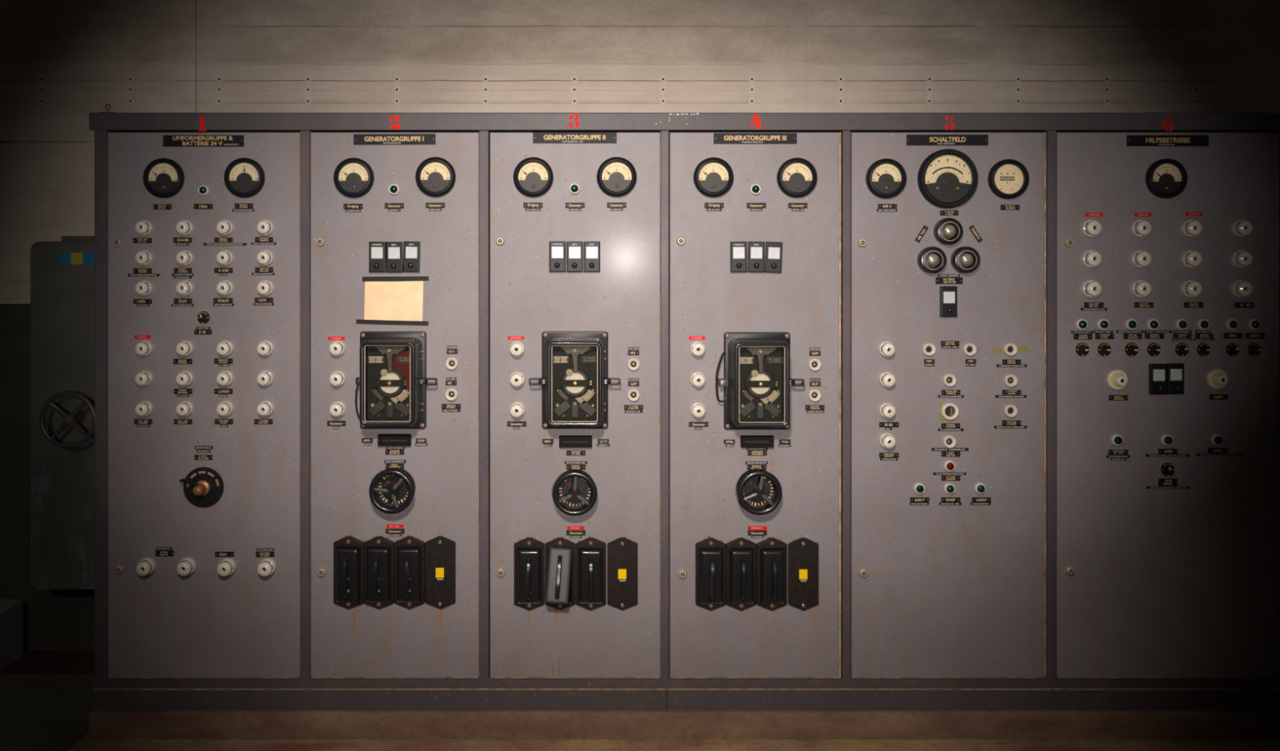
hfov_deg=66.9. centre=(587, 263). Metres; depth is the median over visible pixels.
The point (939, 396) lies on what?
label strip
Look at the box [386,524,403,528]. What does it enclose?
label strip
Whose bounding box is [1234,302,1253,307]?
plate
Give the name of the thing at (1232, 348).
rotary selector
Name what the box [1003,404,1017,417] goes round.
socket
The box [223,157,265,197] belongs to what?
meter
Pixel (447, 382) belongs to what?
plate
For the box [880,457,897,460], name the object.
label strip
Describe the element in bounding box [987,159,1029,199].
meter
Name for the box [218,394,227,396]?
label strip
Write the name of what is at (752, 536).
label strip
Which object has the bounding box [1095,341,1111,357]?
rotary selector
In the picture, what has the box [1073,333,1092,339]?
plate
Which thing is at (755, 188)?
lamp
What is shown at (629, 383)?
plate
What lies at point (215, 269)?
plate
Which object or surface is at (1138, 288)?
fuse
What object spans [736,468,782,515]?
switch
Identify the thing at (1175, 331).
label strip
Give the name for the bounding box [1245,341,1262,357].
rotary selector
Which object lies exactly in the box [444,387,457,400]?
socket
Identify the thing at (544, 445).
label strip
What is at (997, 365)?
label strip
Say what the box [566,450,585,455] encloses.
plate
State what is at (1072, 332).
label strip
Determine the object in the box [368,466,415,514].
switch
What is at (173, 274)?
label strip
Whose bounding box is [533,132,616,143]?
plate
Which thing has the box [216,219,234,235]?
fuse
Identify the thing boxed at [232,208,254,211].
label strip
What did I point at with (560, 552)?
switch
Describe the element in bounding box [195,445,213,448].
label strip
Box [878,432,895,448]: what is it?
fuse
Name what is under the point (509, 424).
plate
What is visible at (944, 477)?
plate
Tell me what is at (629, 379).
label strip
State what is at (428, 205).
plate
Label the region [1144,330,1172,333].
label strip
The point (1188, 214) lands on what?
label strip
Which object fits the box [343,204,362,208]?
plate
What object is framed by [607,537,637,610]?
plate
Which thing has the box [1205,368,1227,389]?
fuse
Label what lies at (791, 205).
plate
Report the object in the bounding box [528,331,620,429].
protection relay
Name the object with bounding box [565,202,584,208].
plate
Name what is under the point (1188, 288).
fuse
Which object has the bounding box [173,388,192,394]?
plate
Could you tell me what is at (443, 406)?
plate
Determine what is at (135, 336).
label strip
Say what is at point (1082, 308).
label strip
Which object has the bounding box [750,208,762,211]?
label strip
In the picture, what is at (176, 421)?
plate
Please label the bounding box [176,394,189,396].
label strip
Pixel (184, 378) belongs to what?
fuse
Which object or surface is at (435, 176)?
meter
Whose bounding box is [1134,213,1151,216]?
label strip
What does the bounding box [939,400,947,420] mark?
tape strip
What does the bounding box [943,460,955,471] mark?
lamp
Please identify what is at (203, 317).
rotary selector
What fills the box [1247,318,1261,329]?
lamp
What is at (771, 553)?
switch
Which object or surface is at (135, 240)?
plate
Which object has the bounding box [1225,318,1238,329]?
lamp
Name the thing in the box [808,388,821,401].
socket
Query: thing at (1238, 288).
fuse
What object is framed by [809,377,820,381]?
label strip
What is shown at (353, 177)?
meter
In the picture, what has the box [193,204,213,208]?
plate
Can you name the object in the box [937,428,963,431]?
label strip
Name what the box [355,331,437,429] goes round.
protection relay
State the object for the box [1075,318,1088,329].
lamp
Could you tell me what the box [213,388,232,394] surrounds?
plate
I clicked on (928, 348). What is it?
socket
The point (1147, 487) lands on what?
label strip
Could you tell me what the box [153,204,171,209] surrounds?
plate
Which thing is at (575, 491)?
switch
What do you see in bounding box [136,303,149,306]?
label strip
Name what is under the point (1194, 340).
label strip
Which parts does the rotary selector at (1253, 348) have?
knob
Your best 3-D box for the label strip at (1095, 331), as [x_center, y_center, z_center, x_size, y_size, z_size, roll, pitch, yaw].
[1.707,0.225,3.199,0.064,0.008,0.001,0,0,0]
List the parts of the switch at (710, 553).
handle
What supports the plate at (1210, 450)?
attached to the control panel at (1151, 583)
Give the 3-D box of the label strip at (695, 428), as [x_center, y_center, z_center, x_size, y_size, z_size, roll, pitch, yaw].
[0.366,0.545,3.199,0.026,0.009,0.001,0,0,0]
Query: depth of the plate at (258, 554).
3.20 m
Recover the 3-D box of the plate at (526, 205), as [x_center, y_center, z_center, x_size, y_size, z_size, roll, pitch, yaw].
[-0.182,-0.194,3.198,0.064,0.018,0.003,0,0,0]
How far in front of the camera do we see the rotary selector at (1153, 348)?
3.19 m
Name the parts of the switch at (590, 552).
handle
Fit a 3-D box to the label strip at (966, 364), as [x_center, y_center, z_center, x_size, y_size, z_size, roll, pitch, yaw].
[1.268,0.334,3.199,0.032,0.011,0.001,0,0,0]
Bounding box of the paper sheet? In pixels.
[364,280,423,320]
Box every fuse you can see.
[135,219,153,235]
[135,249,153,265]
[135,280,153,295]
[135,340,153,355]
[135,369,153,386]
[135,400,153,416]
[136,557,155,576]
[176,219,194,235]
[176,249,194,265]
[176,280,194,295]
[176,340,194,355]
[176,369,194,386]
[176,400,194,416]
[177,557,195,575]
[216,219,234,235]
[216,249,234,265]
[216,280,234,295]
[216,340,234,355]
[216,369,234,386]
[216,400,234,416]
[217,557,235,576]
[257,219,274,235]
[257,249,274,265]
[257,280,274,295]
[257,340,274,355]
[257,369,274,386]
[257,400,274,416]
[257,557,275,576]
[328,340,346,355]
[329,370,346,386]
[329,400,346,417]
[509,341,524,356]
[509,371,524,386]
[509,401,524,417]
[689,341,705,356]
[689,371,705,386]
[689,401,705,417]
[878,341,894,356]
[878,371,895,387]
[878,402,895,417]
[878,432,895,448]
[1080,219,1101,236]
[1080,249,1101,267]
[1080,280,1101,297]
[1106,369,1128,390]
[1129,219,1151,236]
[1129,249,1151,267]
[1129,280,1151,297]
[1179,219,1201,236]
[1179,249,1201,267]
[1179,280,1201,297]
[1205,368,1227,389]
[1230,219,1252,236]
[1230,249,1252,267]
[1230,280,1252,297]
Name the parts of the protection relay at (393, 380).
bracket arm, movement plate, fork arm, bracket arm, red plate, bracket arm, type plate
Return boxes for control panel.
[107,132,300,678]
[311,132,479,678]
[489,132,660,678]
[669,132,840,678]
[850,132,1045,678]
[1056,132,1279,678]
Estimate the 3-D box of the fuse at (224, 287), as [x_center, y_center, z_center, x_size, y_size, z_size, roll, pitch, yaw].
[-1.198,0.079,3.179,0.051,0.051,0.040,0,0,0]
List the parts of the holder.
contact blade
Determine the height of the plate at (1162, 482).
0.025 m
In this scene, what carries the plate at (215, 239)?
attached to the control panel at (164, 623)
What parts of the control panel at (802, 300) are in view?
push button unit, push knob, push button unit, push knob, push button unit, push knob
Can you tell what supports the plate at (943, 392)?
attached to the control panel at (937, 591)
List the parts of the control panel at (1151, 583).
push button unit, push knob, label strip, push button unit, push knob, label strip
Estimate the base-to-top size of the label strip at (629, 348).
0.009 m
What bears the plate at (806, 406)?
attached to the control panel at (802, 300)
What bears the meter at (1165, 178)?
attached to the control panel at (1151, 583)
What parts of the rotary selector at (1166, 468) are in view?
knob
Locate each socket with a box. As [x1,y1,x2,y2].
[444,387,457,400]
[445,357,457,369]
[626,358,639,370]
[626,388,639,401]
[808,358,821,370]
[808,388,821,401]
[921,342,935,355]
[942,373,955,386]
[942,435,955,448]
[962,342,976,355]
[1003,342,1017,355]
[1003,373,1017,386]
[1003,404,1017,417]
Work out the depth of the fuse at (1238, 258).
3.17 m
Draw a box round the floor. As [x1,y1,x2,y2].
[0,649,1279,750]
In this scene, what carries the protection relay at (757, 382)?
attached to the control panel at (802, 300)
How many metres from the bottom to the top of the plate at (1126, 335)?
0.019 m
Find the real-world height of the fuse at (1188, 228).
0.058 m
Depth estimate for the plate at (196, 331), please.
3.20 m
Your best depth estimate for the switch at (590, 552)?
3.14 m
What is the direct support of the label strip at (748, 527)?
attached to the control panel at (802, 300)
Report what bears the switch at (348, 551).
attached to the control panel at (362, 641)
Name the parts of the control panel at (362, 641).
push knob, push button unit, tape strip, push knob, push button unit, tape strip, push knob, push button unit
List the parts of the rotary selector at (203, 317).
knob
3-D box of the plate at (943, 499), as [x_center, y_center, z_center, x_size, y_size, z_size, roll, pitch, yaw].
[1.201,0.781,3.198,0.063,0.016,0.003,0,0,0]
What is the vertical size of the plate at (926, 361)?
0.013 m
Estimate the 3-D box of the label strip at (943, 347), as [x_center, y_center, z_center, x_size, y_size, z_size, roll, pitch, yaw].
[1.199,0.276,3.199,0.056,0.009,0.001,0,0,0]
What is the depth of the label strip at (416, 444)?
3.20 m
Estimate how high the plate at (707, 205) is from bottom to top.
0.018 m
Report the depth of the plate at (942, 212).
3.20 m
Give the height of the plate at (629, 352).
0.016 m
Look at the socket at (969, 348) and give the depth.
3.19 m
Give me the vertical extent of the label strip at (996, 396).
0.009 m
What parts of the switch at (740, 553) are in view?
handle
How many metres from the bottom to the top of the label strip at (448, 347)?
0.009 m
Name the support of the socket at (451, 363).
attached to the control panel at (362, 641)
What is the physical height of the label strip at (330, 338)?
0.011 m
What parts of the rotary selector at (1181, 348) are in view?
knob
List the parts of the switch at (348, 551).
handle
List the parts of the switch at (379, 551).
handle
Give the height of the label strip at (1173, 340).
0.007 m
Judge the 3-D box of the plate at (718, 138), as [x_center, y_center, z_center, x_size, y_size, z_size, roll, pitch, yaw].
[0.554,-0.415,3.198,0.276,0.036,0.003,0,0,0]
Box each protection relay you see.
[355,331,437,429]
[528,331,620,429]
[715,332,804,429]
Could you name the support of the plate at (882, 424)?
attached to the control panel at (937, 591)
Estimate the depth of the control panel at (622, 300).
3.20 m
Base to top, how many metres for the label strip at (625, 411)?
0.010 m
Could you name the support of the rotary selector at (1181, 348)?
attached to the control panel at (1151, 583)
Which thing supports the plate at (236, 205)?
attached to the control panel at (164, 623)
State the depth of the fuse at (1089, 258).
3.17 m
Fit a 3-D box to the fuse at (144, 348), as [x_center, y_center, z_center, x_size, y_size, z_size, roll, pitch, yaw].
[-1.464,0.278,3.179,0.051,0.051,0.040,0,0,0]
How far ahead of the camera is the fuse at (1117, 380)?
3.19 m
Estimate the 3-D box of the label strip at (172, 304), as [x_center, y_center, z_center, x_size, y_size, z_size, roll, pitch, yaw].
[-1.343,0.137,3.199,0.073,0.008,0.001,0,0,0]
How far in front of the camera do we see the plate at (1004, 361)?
3.20 m
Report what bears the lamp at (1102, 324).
attached to the control panel at (1151, 583)
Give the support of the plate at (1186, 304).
attached to the control panel at (1151, 583)
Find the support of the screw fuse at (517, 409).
attached to the control panel at (622, 300)
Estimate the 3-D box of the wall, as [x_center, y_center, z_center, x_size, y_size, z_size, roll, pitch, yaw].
[-0.250,0.008,4.025,9.500,3.100,0.250,0,0,0]
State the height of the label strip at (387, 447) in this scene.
0.007 m
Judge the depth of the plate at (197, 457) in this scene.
3.20 m
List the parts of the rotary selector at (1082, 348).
knob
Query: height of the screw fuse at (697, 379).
0.051 m
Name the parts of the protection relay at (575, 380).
bracket arm, movement plate, fork arm, bracket arm, bracket arm, type plate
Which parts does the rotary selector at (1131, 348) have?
knob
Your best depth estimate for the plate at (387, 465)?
3.20 m
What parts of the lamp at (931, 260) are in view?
bulb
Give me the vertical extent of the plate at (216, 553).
0.017 m
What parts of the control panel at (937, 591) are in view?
push button unit, push knob, label strip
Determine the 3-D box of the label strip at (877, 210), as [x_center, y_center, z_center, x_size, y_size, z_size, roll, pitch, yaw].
[0.990,-0.178,3.199,0.067,0.010,0.001,0,0,0]
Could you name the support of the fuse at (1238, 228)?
attached to the control panel at (1151, 583)
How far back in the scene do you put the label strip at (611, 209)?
3.20 m
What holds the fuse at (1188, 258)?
attached to the control panel at (1151, 583)
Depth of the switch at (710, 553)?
3.14 m
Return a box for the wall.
[0,0,1279,649]
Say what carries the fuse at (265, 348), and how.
attached to the control panel at (164, 623)
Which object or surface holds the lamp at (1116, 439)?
attached to the control panel at (1151, 583)
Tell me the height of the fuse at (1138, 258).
0.058 m
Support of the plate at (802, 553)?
attached to the control panel at (802, 300)
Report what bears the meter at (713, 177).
attached to the control panel at (802, 300)
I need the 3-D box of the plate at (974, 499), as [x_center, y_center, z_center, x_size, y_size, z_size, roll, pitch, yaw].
[1.303,0.781,3.198,0.063,0.016,0.003,0,0,0]
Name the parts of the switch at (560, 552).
handle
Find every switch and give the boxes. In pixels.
[179,466,223,507]
[333,536,364,608]
[364,536,394,608]
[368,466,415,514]
[377,433,411,446]
[394,536,425,608]
[514,537,544,610]
[545,537,575,610]
[552,469,597,515]
[559,435,591,447]
[575,537,605,610]
[695,537,725,610]
[725,537,756,610]
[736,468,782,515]
[740,435,773,447]
[756,537,786,610]
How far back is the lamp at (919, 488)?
3.19 m
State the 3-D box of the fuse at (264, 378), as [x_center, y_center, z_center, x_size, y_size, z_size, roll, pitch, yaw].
[-1.065,0.377,3.179,0.051,0.051,0.040,0,0,0]
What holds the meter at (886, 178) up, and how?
attached to the control panel at (937, 591)
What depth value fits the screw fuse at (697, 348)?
3.17 m
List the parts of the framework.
kick plate, rail, rail, kick plate, kick plate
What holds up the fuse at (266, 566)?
attached to the control panel at (164, 623)
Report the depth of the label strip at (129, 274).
3.20 m
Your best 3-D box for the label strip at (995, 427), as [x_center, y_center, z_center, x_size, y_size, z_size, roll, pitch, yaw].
[1.399,0.540,3.199,0.109,0.009,0.001,0,0,0]
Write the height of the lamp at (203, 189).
0.034 m
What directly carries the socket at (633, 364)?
attached to the control panel at (622, 300)
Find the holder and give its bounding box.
[940,402,958,419]
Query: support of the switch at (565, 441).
attached to the control panel at (622, 300)
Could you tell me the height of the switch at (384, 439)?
0.039 m
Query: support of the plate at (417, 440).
attached to the control panel at (362, 641)
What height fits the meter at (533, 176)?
0.132 m
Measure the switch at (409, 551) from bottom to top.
0.233 m
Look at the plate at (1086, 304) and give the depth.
3.20 m
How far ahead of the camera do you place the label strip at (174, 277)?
3.20 m
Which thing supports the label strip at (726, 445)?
attached to the control panel at (802, 300)
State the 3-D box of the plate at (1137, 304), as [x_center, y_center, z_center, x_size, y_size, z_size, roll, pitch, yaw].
[1.841,0.136,3.198,0.063,0.018,0.003,0,0,0]
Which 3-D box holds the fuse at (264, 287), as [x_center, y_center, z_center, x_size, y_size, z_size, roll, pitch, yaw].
[-1.065,0.079,3.179,0.051,0.051,0.040,0,0,0]
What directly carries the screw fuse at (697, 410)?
attached to the control panel at (802, 300)
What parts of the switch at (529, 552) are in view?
handle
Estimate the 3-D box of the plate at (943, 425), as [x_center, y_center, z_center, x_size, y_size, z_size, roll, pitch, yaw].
[1.201,0.536,3.198,0.062,0.016,0.003,0,0,0]
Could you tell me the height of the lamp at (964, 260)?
0.090 m
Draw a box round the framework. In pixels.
[88,103,1279,710]
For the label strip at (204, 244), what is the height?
0.008 m
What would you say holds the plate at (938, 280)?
attached to the control panel at (937, 591)
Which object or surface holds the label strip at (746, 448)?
attached to the control panel at (802, 300)
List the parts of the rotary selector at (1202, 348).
knob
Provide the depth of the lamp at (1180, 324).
3.19 m
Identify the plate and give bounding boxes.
[133,237,151,243]
[133,268,151,273]
[133,298,151,303]
[133,418,152,424]
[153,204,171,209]
[155,550,173,556]
[163,134,244,146]
[173,237,191,242]
[173,267,191,273]
[173,297,191,303]
[173,358,192,364]
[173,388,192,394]
[173,418,192,424]
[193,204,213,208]
[194,329,212,334]
[194,454,212,460]
[213,237,232,242]
[213,267,232,272]
[213,297,232,302]
[213,358,232,364]
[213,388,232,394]
[214,418,233,424]
[214,551,234,556]
[234,203,253,208]
[253,418,272,424]
[254,236,273,242]
[254,266,273,272]
[254,297,273,302]
[255,551,274,557]
[327,420,345,426]
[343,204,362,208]
[353,133,435,145]
[361,438,373,442]
[384,203,404,208]
[385,448,404,454]
[385,463,404,468]
[385,528,404,533]
[415,438,426,442]
[425,202,444,208]
[425,536,455,608]
[441,404,460,408]
[445,380,457,385]
[446,349,457,354]
[506,421,526,426]
[523,202,542,208]
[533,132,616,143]
[542,439,553,444]
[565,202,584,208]
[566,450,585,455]
[566,464,585,470]
[566,530,585,535]
[597,439,608,443]
[607,202,626,208]
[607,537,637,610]
[624,404,643,409]
[627,350,639,355]
[627,381,639,386]
[688,422,708,426]
[704,202,724,208]
[713,133,796,143]
[724,439,734,444]
[746,202,765,208]
[746,464,766,470]
[747,449,767,455]
[747,530,766,535]
[779,439,790,444]
[787,537,818,610]
[788,202,807,208]
[804,404,824,409]
[808,351,820,355]
[809,382,820,386]
[877,204,897,208]
[879,422,898,427]
[879,453,898,457]
[906,134,988,145]
[910,497,928,502]
[915,225,928,242]
[924,359,934,363]
[935,277,962,284]
[940,210,958,215]
[941,341,959,346]
[941,390,959,395]
[941,423,959,427]
[941,451,959,457]
[941,475,959,480]
[941,497,959,502]
[965,359,976,363]
[968,225,982,242]
[972,497,991,502]
[1000,204,1019,209]
[1002,359,1021,364]
[1002,390,1021,395]
[1002,420,1021,425]
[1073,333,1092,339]
[1084,302,1103,307]
[1095,333,1114,338]
[1108,395,1128,400]
[1108,449,1128,454]
[1123,333,1142,338]
[1126,134,1208,146]
[1134,302,1153,307]
[1144,333,1164,338]
[1158,448,1177,453]
[1158,478,1177,485]
[1173,333,1191,338]
[1183,302,1203,307]
[1195,333,1213,338]
[1208,394,1228,399]
[1208,448,1228,453]
[1223,333,1242,338]
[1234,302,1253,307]
[1245,333,1264,338]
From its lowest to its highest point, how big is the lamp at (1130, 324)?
0.037 m
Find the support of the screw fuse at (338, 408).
attached to the control panel at (362, 641)
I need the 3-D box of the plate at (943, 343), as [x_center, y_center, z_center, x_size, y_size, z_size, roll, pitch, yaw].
[1.199,0.263,3.198,0.061,0.016,0.003,0,0,0]
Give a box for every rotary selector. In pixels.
[195,310,211,324]
[1073,341,1089,357]
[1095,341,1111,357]
[1123,341,1139,357]
[1145,341,1161,357]
[1158,461,1175,477]
[1173,341,1190,357]
[1195,341,1211,357]
[1223,341,1240,357]
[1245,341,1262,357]
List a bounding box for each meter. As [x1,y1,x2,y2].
[142,158,184,198]
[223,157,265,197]
[333,157,373,197]
[415,156,455,196]
[513,156,553,197]
[596,156,636,196]
[693,157,733,197]
[776,157,817,197]
[865,158,906,198]
[917,148,977,208]
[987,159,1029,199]
[1145,158,1187,198]
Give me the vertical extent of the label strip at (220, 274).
0.008 m
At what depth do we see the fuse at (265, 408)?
3.17 m
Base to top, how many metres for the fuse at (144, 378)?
0.051 m
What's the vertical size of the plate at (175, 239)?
0.017 m
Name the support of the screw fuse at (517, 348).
attached to the control panel at (622, 300)
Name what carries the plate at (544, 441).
attached to the control panel at (622, 300)
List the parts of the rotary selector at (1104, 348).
knob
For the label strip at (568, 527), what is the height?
0.012 m
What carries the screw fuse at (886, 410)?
attached to the control panel at (937, 591)
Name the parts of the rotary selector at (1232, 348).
knob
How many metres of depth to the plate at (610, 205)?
3.20 m
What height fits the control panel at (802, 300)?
1.830 m
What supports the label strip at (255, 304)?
attached to the control panel at (164, 623)
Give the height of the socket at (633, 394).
0.041 m
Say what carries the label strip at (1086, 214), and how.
attached to the control panel at (1151, 583)
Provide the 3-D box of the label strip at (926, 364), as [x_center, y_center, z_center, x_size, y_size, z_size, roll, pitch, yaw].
[1.131,0.334,3.199,0.032,0.011,0.001,0,0,0]
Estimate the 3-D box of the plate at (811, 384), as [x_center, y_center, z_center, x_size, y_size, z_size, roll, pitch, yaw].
[0.752,0.398,3.198,0.036,0.015,0.003,0,0,0]
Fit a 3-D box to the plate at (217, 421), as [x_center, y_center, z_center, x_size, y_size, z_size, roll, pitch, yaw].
[-1.206,0.523,3.198,0.061,0.017,0.003,0,0,0]
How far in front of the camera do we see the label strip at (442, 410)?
3.20 m
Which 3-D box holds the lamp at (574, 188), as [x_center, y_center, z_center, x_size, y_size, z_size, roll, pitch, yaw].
[-0.044,-0.249,3.188,0.036,0.036,0.022,0,0,0]
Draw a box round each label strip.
[128,273,159,276]
[133,335,150,338]
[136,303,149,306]
[136,424,149,426]
[155,546,172,550]
[171,303,193,306]
[172,273,193,275]
[173,275,191,278]
[175,243,189,245]
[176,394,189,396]
[195,326,210,328]
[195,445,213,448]
[196,449,210,452]
[203,243,246,245]
[213,303,234,306]
[217,364,230,366]
[218,273,227,275]
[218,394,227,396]
[219,424,228,426]
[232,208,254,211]
[251,242,276,244]
[252,272,275,275]
[253,302,274,305]
[256,548,274,551]
[327,336,344,340]
[333,426,339,429]
[345,208,360,212]
[364,442,371,445]
[384,460,405,462]
[386,446,404,448]
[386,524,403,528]
[387,208,400,211]
[389,533,401,536]
[415,443,426,445]
[429,208,441,210]
[441,408,460,412]
[446,377,456,380]
[447,346,457,348]
[507,336,524,339]
[525,208,540,210]
[543,444,552,446]
[564,461,587,464]
[567,526,584,529]
[568,208,581,210]
[569,535,582,537]
[596,444,609,446]
[610,208,622,210]
[624,409,642,413]
[628,346,639,350]
[628,377,639,381]
[688,336,705,339]
[694,426,702,430]
[706,208,721,211]
[724,444,733,446]
[745,461,767,464]
[746,448,768,449]
[747,526,767,529]
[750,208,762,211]
[751,535,764,537]
[778,444,791,446]
[791,208,804,211]
[806,409,823,413]
[809,347,820,350]
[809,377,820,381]
[876,208,897,211]
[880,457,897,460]
[909,502,928,505]
[924,363,933,366]
[933,472,966,475]
[937,274,959,276]
[937,395,963,397]
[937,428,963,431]
[939,502,961,505]
[942,346,958,348]
[965,363,975,366]
[970,502,991,505]
[994,426,1026,428]
[995,395,1026,397]
[996,364,1026,367]
[1071,331,1093,333]
[1080,307,1106,310]
[1085,213,1102,216]
[1093,330,1112,333]
[1106,454,1129,457]
[1110,457,1126,460]
[1115,330,1143,333]
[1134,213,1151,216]
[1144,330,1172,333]
[1146,486,1190,488]
[1172,338,1192,341]
[1173,330,1191,333]
[1185,212,1202,216]
[1193,338,1214,341]
[1195,330,1210,333]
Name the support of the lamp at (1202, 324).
attached to the control panel at (1151, 583)
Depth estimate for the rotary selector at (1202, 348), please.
3.19 m
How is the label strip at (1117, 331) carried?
attached to the control panel at (1151, 583)
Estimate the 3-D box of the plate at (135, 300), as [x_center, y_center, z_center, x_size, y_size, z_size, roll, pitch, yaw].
[-1.475,0.124,3.198,0.061,0.016,0.003,0,0,0]
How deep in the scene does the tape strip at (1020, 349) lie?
3.20 m
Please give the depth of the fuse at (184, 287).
3.17 m
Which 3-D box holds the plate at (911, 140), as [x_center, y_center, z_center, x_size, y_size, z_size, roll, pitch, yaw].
[1.190,-0.410,3.198,0.270,0.036,0.003,0,0,0]
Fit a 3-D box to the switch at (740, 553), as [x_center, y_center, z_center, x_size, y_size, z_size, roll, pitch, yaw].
[0.498,1.008,3.169,0.098,0.233,0.061,0,0,0]
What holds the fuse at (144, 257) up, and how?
attached to the control panel at (164, 623)
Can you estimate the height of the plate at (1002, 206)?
0.018 m
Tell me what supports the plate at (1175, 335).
attached to the control panel at (1151, 583)
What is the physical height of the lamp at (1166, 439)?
0.037 m
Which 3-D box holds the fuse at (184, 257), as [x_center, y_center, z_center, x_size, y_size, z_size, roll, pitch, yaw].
[-1.330,-0.021,3.179,0.051,0.051,0.040,0,0,0]
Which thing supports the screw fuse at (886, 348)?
attached to the control panel at (937, 591)
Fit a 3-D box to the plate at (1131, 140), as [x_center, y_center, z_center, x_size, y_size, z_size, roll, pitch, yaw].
[1.919,-0.408,3.198,0.272,0.037,0.003,0,0,0]
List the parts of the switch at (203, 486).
pointer lever, turning knob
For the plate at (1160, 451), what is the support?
attached to the control panel at (1151, 583)
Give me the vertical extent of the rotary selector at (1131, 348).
0.053 m
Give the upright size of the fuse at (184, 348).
0.051 m
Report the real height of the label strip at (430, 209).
0.009 m
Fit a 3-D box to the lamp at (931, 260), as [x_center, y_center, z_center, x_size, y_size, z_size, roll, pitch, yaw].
[1.135,-0.012,3.178,0.090,0.090,0.043,0,0,0]
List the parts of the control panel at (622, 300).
push knob, push button unit, push button unit, push knob, push button unit, push knob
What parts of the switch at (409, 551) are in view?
handle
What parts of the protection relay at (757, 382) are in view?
bracket arm, bracket arm, movement plate, fork arm, bracket arm, type plate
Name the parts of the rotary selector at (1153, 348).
knob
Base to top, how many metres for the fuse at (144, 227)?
0.051 m
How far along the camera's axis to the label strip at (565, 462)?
3.20 m
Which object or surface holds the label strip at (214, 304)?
attached to the control panel at (164, 623)
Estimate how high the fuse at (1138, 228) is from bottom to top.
0.058 m
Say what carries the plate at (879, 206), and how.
attached to the control panel at (937, 591)
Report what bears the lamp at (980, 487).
attached to the control panel at (937, 591)
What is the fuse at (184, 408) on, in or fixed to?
attached to the control panel at (164, 623)
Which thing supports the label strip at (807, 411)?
attached to the control panel at (802, 300)
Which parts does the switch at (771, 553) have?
handle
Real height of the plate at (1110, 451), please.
0.017 m
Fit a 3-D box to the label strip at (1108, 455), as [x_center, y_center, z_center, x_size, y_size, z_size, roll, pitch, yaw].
[1.756,0.638,3.199,0.077,0.009,0.001,0,0,0]
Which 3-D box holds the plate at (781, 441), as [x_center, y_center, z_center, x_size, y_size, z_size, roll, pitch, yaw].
[0.652,0.589,3.198,0.037,0.015,0.003,0,0,0]
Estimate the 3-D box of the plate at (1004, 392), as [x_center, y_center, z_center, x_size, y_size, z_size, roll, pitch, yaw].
[1.403,0.425,3.198,0.062,0.016,0.003,0,0,0]
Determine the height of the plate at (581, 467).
0.018 m
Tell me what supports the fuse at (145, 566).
attached to the control panel at (164, 623)
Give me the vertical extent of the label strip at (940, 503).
0.010 m
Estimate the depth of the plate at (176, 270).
3.20 m
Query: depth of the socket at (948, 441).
3.19 m
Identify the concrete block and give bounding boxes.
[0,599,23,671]
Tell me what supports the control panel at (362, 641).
attached to the framework
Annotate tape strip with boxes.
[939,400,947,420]
[992,346,1028,352]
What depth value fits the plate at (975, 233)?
3.20 m
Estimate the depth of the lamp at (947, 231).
3.17 m
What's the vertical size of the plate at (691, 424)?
0.016 m
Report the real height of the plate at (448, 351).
0.016 m
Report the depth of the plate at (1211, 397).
3.20 m
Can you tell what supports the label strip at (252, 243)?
attached to the control panel at (164, 623)
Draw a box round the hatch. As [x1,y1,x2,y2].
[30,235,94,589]
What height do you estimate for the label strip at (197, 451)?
0.010 m
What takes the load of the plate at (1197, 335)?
attached to the control panel at (1151, 583)
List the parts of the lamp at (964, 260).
bulb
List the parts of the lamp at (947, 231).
bulb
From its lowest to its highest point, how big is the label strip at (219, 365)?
0.008 m
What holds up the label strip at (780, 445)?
attached to the control panel at (802, 300)
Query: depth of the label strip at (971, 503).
3.20 m
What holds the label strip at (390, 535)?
attached to the control panel at (362, 641)
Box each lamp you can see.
[198,185,209,195]
[388,183,399,195]
[568,183,579,194]
[750,183,760,195]
[913,482,924,493]
[916,246,946,273]
[933,217,963,244]
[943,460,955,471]
[943,482,955,493]
[950,246,980,273]
[974,482,986,493]
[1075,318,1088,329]
[1096,318,1109,329]
[1111,434,1123,445]
[1124,318,1137,329]
[1146,318,1159,329]
[1160,434,1173,445]
[1174,318,1187,329]
[1196,318,1209,329]
[1210,433,1223,445]
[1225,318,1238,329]
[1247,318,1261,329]
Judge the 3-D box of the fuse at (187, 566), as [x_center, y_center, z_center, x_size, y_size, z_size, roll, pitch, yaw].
[-1.326,1.000,3.179,0.057,0.057,0.040,0,0,0]
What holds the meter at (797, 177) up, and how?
attached to the control panel at (802, 300)
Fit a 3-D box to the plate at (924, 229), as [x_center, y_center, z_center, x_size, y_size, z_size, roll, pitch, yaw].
[1.105,-0.099,3.198,0.045,0.059,0.003,0,0,0]
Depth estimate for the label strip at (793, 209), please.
3.20 m
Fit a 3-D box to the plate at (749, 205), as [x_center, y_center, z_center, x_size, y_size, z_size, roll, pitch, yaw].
[0.558,-0.193,3.198,0.064,0.018,0.003,0,0,0]

